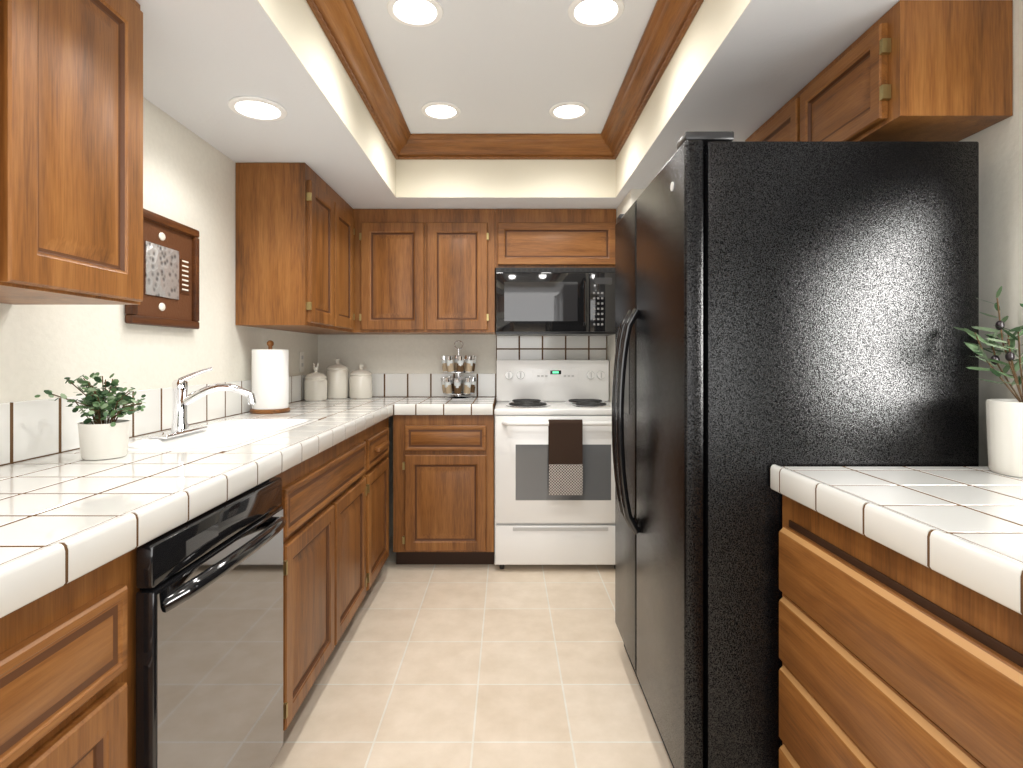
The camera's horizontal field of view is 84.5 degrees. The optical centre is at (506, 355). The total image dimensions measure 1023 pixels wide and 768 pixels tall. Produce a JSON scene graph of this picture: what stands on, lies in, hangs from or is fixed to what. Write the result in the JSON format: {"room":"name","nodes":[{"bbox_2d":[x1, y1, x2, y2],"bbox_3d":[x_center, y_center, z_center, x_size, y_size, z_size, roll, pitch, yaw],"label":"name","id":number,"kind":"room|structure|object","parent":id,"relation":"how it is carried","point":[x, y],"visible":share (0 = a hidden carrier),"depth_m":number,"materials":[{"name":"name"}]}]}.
{"room":"kitchen","nodes":[
{"label":"kitchen","id":0,"kind":"room"},
{"bbox_2d":[0,97,317,402],"bbox_3d":[-1.300,-0.060,0.410,0.100,2.500,6.820,0,0,0],"label":"wall","id":1,"kind":"structure","parent":0,"point":[189,178],"depth_m":2.07,"materials":[{"name":"paint"}]},
{"bbox_2d":[0,0,142,304],"bbox_3d":[-1.077,-0.509,0.963,0.340,0.758,0.925,0,0,0],"label":"upper cabinet","id":2,"kind":"object","parent":1,"relation":"attached to","point":[71,152],"visible":1,"depth_m":1.18,"materials":[{"name":"brown wood"}]},
{"bbox_2d":[0,375,305,465],"bbox_3d":[-1.242,0.193,2.010,0.016,0.154,3.420,0,0,0],"label":"tile backsplash","id":3,"kind":"structure","parent":1,"relation":"attached to","point":[32,429],"depth_m":1.61,"materials":[{"name":"white tile"}]},
{"bbox_2d":[125,208,198,328],"bbox_3d":[-1.234,-0.302,2.037,0.028,0.392,0.403,0,0,0],"label":"intercom","id":4,"kind":"object","parent":1,"relation":"attached to","point":[170,273],"visible":0.92,"depth_m":2.05,"materials":[{"name":"brown wood"}]},
{"bbox_2d":[236,163,354,331],"bbox_3d":[-1.076,-0.515,2.993,0.342,0.746,0.811,0,0,0],"label":"upper cabinet","id":5,"kind":"object","parent":1,"relation":"attached to","point":[295,231],"visible":1,"depth_m":2.59,"materials":[{"name":"brown wood"}]},
{"bbox_2d":[299,352,303,371],"bbox_3d":[-1.246,0.035,3.420,0.007,0.120,0.070,0,0,0],"label":"electrical outlet plate","id":6,"kind":"object","parent":1,"relation":"attached to","point":[301,361],"visible":0.98,"depth_m":3.40,"materials":[{"name":"white plastic"}]},
{"bbox_2d":[318,334,496,535],"bbox_3d":[0.007,-0.060,3.770,2.515,2.500,0.100,0,0,0],"label":"wall","id":7,"kind":"structure","parent":0,"point":[397,353],"depth_m":3.72,"materials":[{"name":"paint"}]},
{"bbox_2d":[301,209,495,333],"bbox_3d":[-0.660,-0.515,3.546,1.173,0.746,0.341,0,0,0],"label":"upper cabinet","id":8,"kind":"object","parent":7,"relation":"attached to","point":[424,271],"visible":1,"depth_m":3.38,"materials":[{"name":"brown wood"}]},
{"bbox_2d":[325,335,606,396],"bbox_3d":[-0.281,0.034,3.711,1.878,0.472,0.019,0,0,0],"label":"tile backsplash","id":9,"kind":"structure","parent":7,"relation":"attached to","point":[507,347],"depth_m":3.71,"materials":[{"name":"white tile"}]},
{"bbox_2d":[270,536,672,767],"bbox_3d":[0.007,1.220,0.410,2.715,0.060,6.820,0,0,0],"label":"floor","id":10,"kind":"structure","parent":0,"point":[468,666],"depth_m":2.06,"materials":[{"name":"tile"}]},
{"bbox_2d":[0,548,139,767],"bbox_3d":[-0.941,0.758,0.652,0.613,0.864,0.704,0,0,0],"label":"base cabinet","id":11,"kind":"object","parent":10,"relation":"on","point":[68,675],"depth_m":0.83,"materials":[{"name":"brown wood"}]},
{"bbox_2d":[0,397,403,618],"bbox_3d":[-0.932,0.353,2.009,0.630,0.176,3.417,0,0,0],"label":"countertop","id":12,"kind":"structure","parent":11,"relation":"on","point":[68,517],"depth_m":1.20,"materials":[{"name":"white tile"}]},
{"bbox_2d":[34,372,145,459],"bbox_3d":[-1.061,0.156,1.496,0.227,0.225,0.218,0,0,0],"label":"plant","id":13,"kind":"object","parent":12,"relation":"on","point":[102,436],"visible":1,"depth_m":1.47,"materials":[{"name":"green plant"}]},
{"bbox_2d":[149,367,255,438],"bbox_3d":[-1.013,0.152,1.925,0.270,0.227,0.250,0,0,0],"label":"faucet","id":14,"kind":"object","parent":12,"relation":"on","point":[182,400],"visible":1,"depth_m":1.92,"materials":[{"name":"silver metal"}]},
{"bbox_2d":[250,340,289,413],"bbox_3d":[-1.135,0.097,2.700,0.180,0.344,0.180,0,0,0],"label":"paper towel","id":15,"kind":"object","parent":12,"relation":"on","point":[270,378],"visible":1,"depth_m":2.63,"materials":[{"name":"white paper"}]},
{"bbox_2d":[304,363,326,400],"bbox_3d":[-1.165,0.156,3.430,0.132,0.226,0.132,0,0,0],"label":"canister","id":16,"kind":"object","parent":12,"relation":"on","point":[315,385],"visible":1,"depth_m":3.38,"materials":[{"name":"white ceramic"}]},
{"bbox_2d":[326,358,348,398],"bbox_3d":[-1.085,0.141,3.600,0.140,0.255,0.140,0,0,0],"label":"canister","id":17,"kind":"object","parent":12,"relation":"on","point":[337,375],"visible":0.98,"depth_m":3.54,"materials":[{"name":"white ceramic"}]},
{"bbox_2d":[349,364,372,398],"bbox_3d":[-0.935,0.159,3.605,0.144,0.220,0.144,0,0,0],"label":"canister","id":18,"kind":"object","parent":12,"relation":"on","point":[360,382],"visible":1,"depth_m":3.55,"materials":[{"name":"white ceramic"}]},
{"bbox_2d":[136,477,285,767],"bbox_3d":[-0.877,0.754,1.263,0.645,0.847,0.566,0,0,0],"label":"dishwasher","id":19,"kind":"object","parent":10,"relation":"on","point":[209,643],"visible":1,"depth_m":1.17,"materials":[{"name":"black metal"}]},
{"bbox_2d":[275,468,291,730],"bbox_3d":[-0.941,0.758,1.303,0.613,0.864,0.634,0,0,0],"label":"base cabinet","id":20,"kind":"object","parent":10,"relation":"on","point":[286,476],"depth_m":1.63,"materials":[{"name":"brown wood"}]},
{"bbox_2d":[292,426,371,718],"bbox_3d":[-0.941,0.758,2.091,0.613,0.864,0.942,0,0,0],"label":"base cabinet","id":21,"kind":"object","parent":10,"relation":"on","point":[332,488],"depth_m":2.01,"materials":[{"name":"brown wood"}]},
{"bbox_2d":[372,417,388,583],"bbox_3d":[-0.941,0.758,2.841,0.613,0.864,0.558,0,0,0],"label":"base cabinet","id":22,"kind":"object","parent":10,"relation":"on","point":[380,431],"depth_m":2.83,"materials":[{"name":"brown wood"}]},
{"bbox_2d":[393,414,494,563],"bbox_3d":[-0.353,0.758,3.412,0.559,0.864,0.611,0,0,0],"label":"base cabinet","id":23,"kind":"object","parent":10,"relation":"on","point":[443,489],"visible":0.94,"depth_m":3.11,"materials":[{"name":"brown wood"}]},
{"bbox_2d":[396,397,495,414],"bbox_3d":[-0.345,0.296,3.407,0.543,0.061,0.622,0,0,0],"label":"countertop","id":24,"kind":"structure","parent":23,"relation":"on","point":[410,405],"depth_m":3.10,"materials":[{"name":"white tile"}]},
{"bbox_2d":[440,340,476,399],"bbox_3d":[-0.305,0.085,3.555,0.230,0.367,0.231,0,0,0],"label":"spice rack","id":25,"kind":"object","parent":24,"relation":"on","point":[464,364],"visible":1,"depth_m":3.49,"materials":[{"name":"silver metal"}]},
{"bbox_2d":[494,360,614,568],"bbox_3d":[0.293,0.608,3.366,0.727,1.165,0.684,0,0,0],"label":"range","id":26,"kind":"object","parent":10,"relation":"on","point":[536,523],"visible":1,"depth_m":3.09,"materials":[{"name":"white metal"}]},
{"bbox_2d":[548,419,582,494],"bbox_3d":[0.315,0.544,3.037,0.180,0.402,0.045,0,0,0],"label":"hanging towel","id":27,"kind":"object","parent":26,"relation":"hanging from","point":[565,453],"visible":0.96,"depth_m":3.01,"materials":[{"name":"brown fabric"}]},
{"bbox_2d":[612,131,978,767],"bbox_3d":[0.767,0.309,1.845,0.802,1.738,0.910,0,0,0],"label":"refrigerator","id":28,"kind":"object","parent":10,"relation":"on","point":[797,303],"visible":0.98,"depth_m":1.39,"materials":[{"name":"black metal"}]},
{"bbox_2d":[779,495,1022,767],"bbox_3d":[0.955,0.758,0.839,0.614,0.864,1.078,0,0,0],"label":"base cabinet","id":29,"kind":"object","parent":10,"relation":"on","point":[889,658],"visible":0.9,"depth_m":0.98,"materials":[{"name":"brown wood"}]},
{"bbox_2d":[770,464,1022,614],"bbox_3d":[0.953,0.296,0.840,0.618,0.061,1.080,0,0,0],"label":"countertop","id":30,"kind":"structure","parent":29,"relation":"on","point":[963,526],"depth_m":1.00,"materials":[{"name":"white tile"}]},
{"bbox_2d":[954,286,1022,476],"bbox_3d":[1.159,0.043,1.273,0.199,0.451,0.217,0,0,0],"label":"plant","id":31,"kind":"object","parent":30,"relation":"on","point":[1004,419],"visible":0.98,"depth_m":1.29,"materials":[{"name":"green plant"}]},
{"bbox_2d":[353,0,656,133],"bbox_3d":[-0.006,-1.235,1.282,1.337,0.050,3.863,0,0,0],"label":"ceiling","id":32,"kind":"structure","parent":0,"point":[504,66],"depth_m":2.32,"materials":[{"name":"white paint"}]},
{"bbox_2d":[387,0,442,26],"bbox_3d":[-0.320,-1.205,1.963,0.196,0.010,0.196,0,0,0],"label":"recessed light","id":33,"kind":"object","parent":32,"relation":"in","point":[419,13],"visible":1,"depth_m":1.97,"materials":[{"name":"white"}]},
{"bbox_2d":[421,101,460,119],"bbox_3d":[-0.325,-1.205,2.770,0.196,0.010,0.196,0,0,0],"label":"recessed light","id":34,"kind":"object","parent":32,"relation":"in","point":[438,110],"visible":1,"depth_m":2.77,"materials":[{"name":"white"}]},
{"bbox_2d":[549,101,588,119],"bbox_3d":[0.305,-1.205,2.770,0.196,0.010,0.196,0,0,0],"label":"recessed light","id":35,"kind":"object","parent":32,"relation":"in","point":[570,110],"visible":1,"depth_m":2.77,"materials":[{"name":"white"}]},
{"bbox_2d":[568,0,624,26],"bbox_3d":[0.310,-1.205,1.963,0.196,0.010,0.196,0,0,0],"label":"recessed light","id":36,"kind":"object","parent":32,"relation":"in","point":[591,13],"visible":1,"depth_m":1.97,"materials":[{"name":"white"}]},
{"bbox_2d":[135,0,899,208],"bbox_3d":[0.007,-1.050,0.360,2.515,0.320,6.720,0,0,0],"label":"ceiling","id":37,"kind":"structure","parent":0,"point":[743,70],"depth_m":1.96,"materials":[{"name":"white paint"}]},
{"bbox_2d":[228,96,286,120],"bbox_3d":[-0.893,-0.885,2.020,0.196,0.010,0.196,0,0,0],"label":"recessed light","id":38,"kind":"object","parent":37,"relation":"in","point":[257,108],"visible":1,"depth_m":2.02,"materials":[{"name":"white"}]},
{"bbox_2d":[306,0,703,159],"bbox_3d":[-0.006,-1.155,1.282,1.237,0.107,3.763,0,0,0],"label":"crown molding","id":39,"kind":"structure","parent":37,"relation":"attached to","point":[346,34],"depth_m":2.54,"materials":[{"name":"brown wood"}]},
{"bbox_2d":[495,209,615,270],"bbox_3d":[0.293,-0.710,3.548,0.731,0.356,0.338,0,0,0],"label":"upper cabinet","id":40,"kind":"object","parent":37,"relation":"hanging from","point":[554,238],"visible":0.96,"depth_m":3.38,"materials":[{"name":"brown wood"}]},
{"bbox_2d":[496,268,614,335],"bbox_3d":[0.295,-0.329,3.511,0.722,0.394,0.412,0,0,0],"label":"over-the-range microwave","id":41,"kind":"object","parent":40,"relation":"attached to","point":[555,301],"visible":0.94,"depth_m":3.35,"materials":[{"name":"black plastic"}]},
{"bbox_2d":[607,189,644,402],"bbox_3d":[0.964,0.150,3.360,0.603,2.080,0.720,0,0,0],"label":"wall","id":42,"kind":"structure","parent":0,"point":[629,200],"depth_m":3.47,"materials":[{"name":"paint"}]},
{"bbox_2d":[960,0,1022,466],"bbox_3d":[1.315,-0.060,0.410,0.100,2.500,6.820,0,0,0],"label":"wall","id":43,"kind":"structure","parent":0,"point":[1000,203],"depth_m":1.44,"materials":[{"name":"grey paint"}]},
{"bbox_2d":[745,0,1012,140],"bbox_3d":[1.110,-0.744,1.863,0.304,0.288,0.915,0,0,0],"label":"upper cabinet","id":44,"kind":"object","parent":43,"relation":"attached to","point":[921,70],"visible":0.73,"depth_m":1.41,"materials":[{"name":"brown wood"}]}
]}

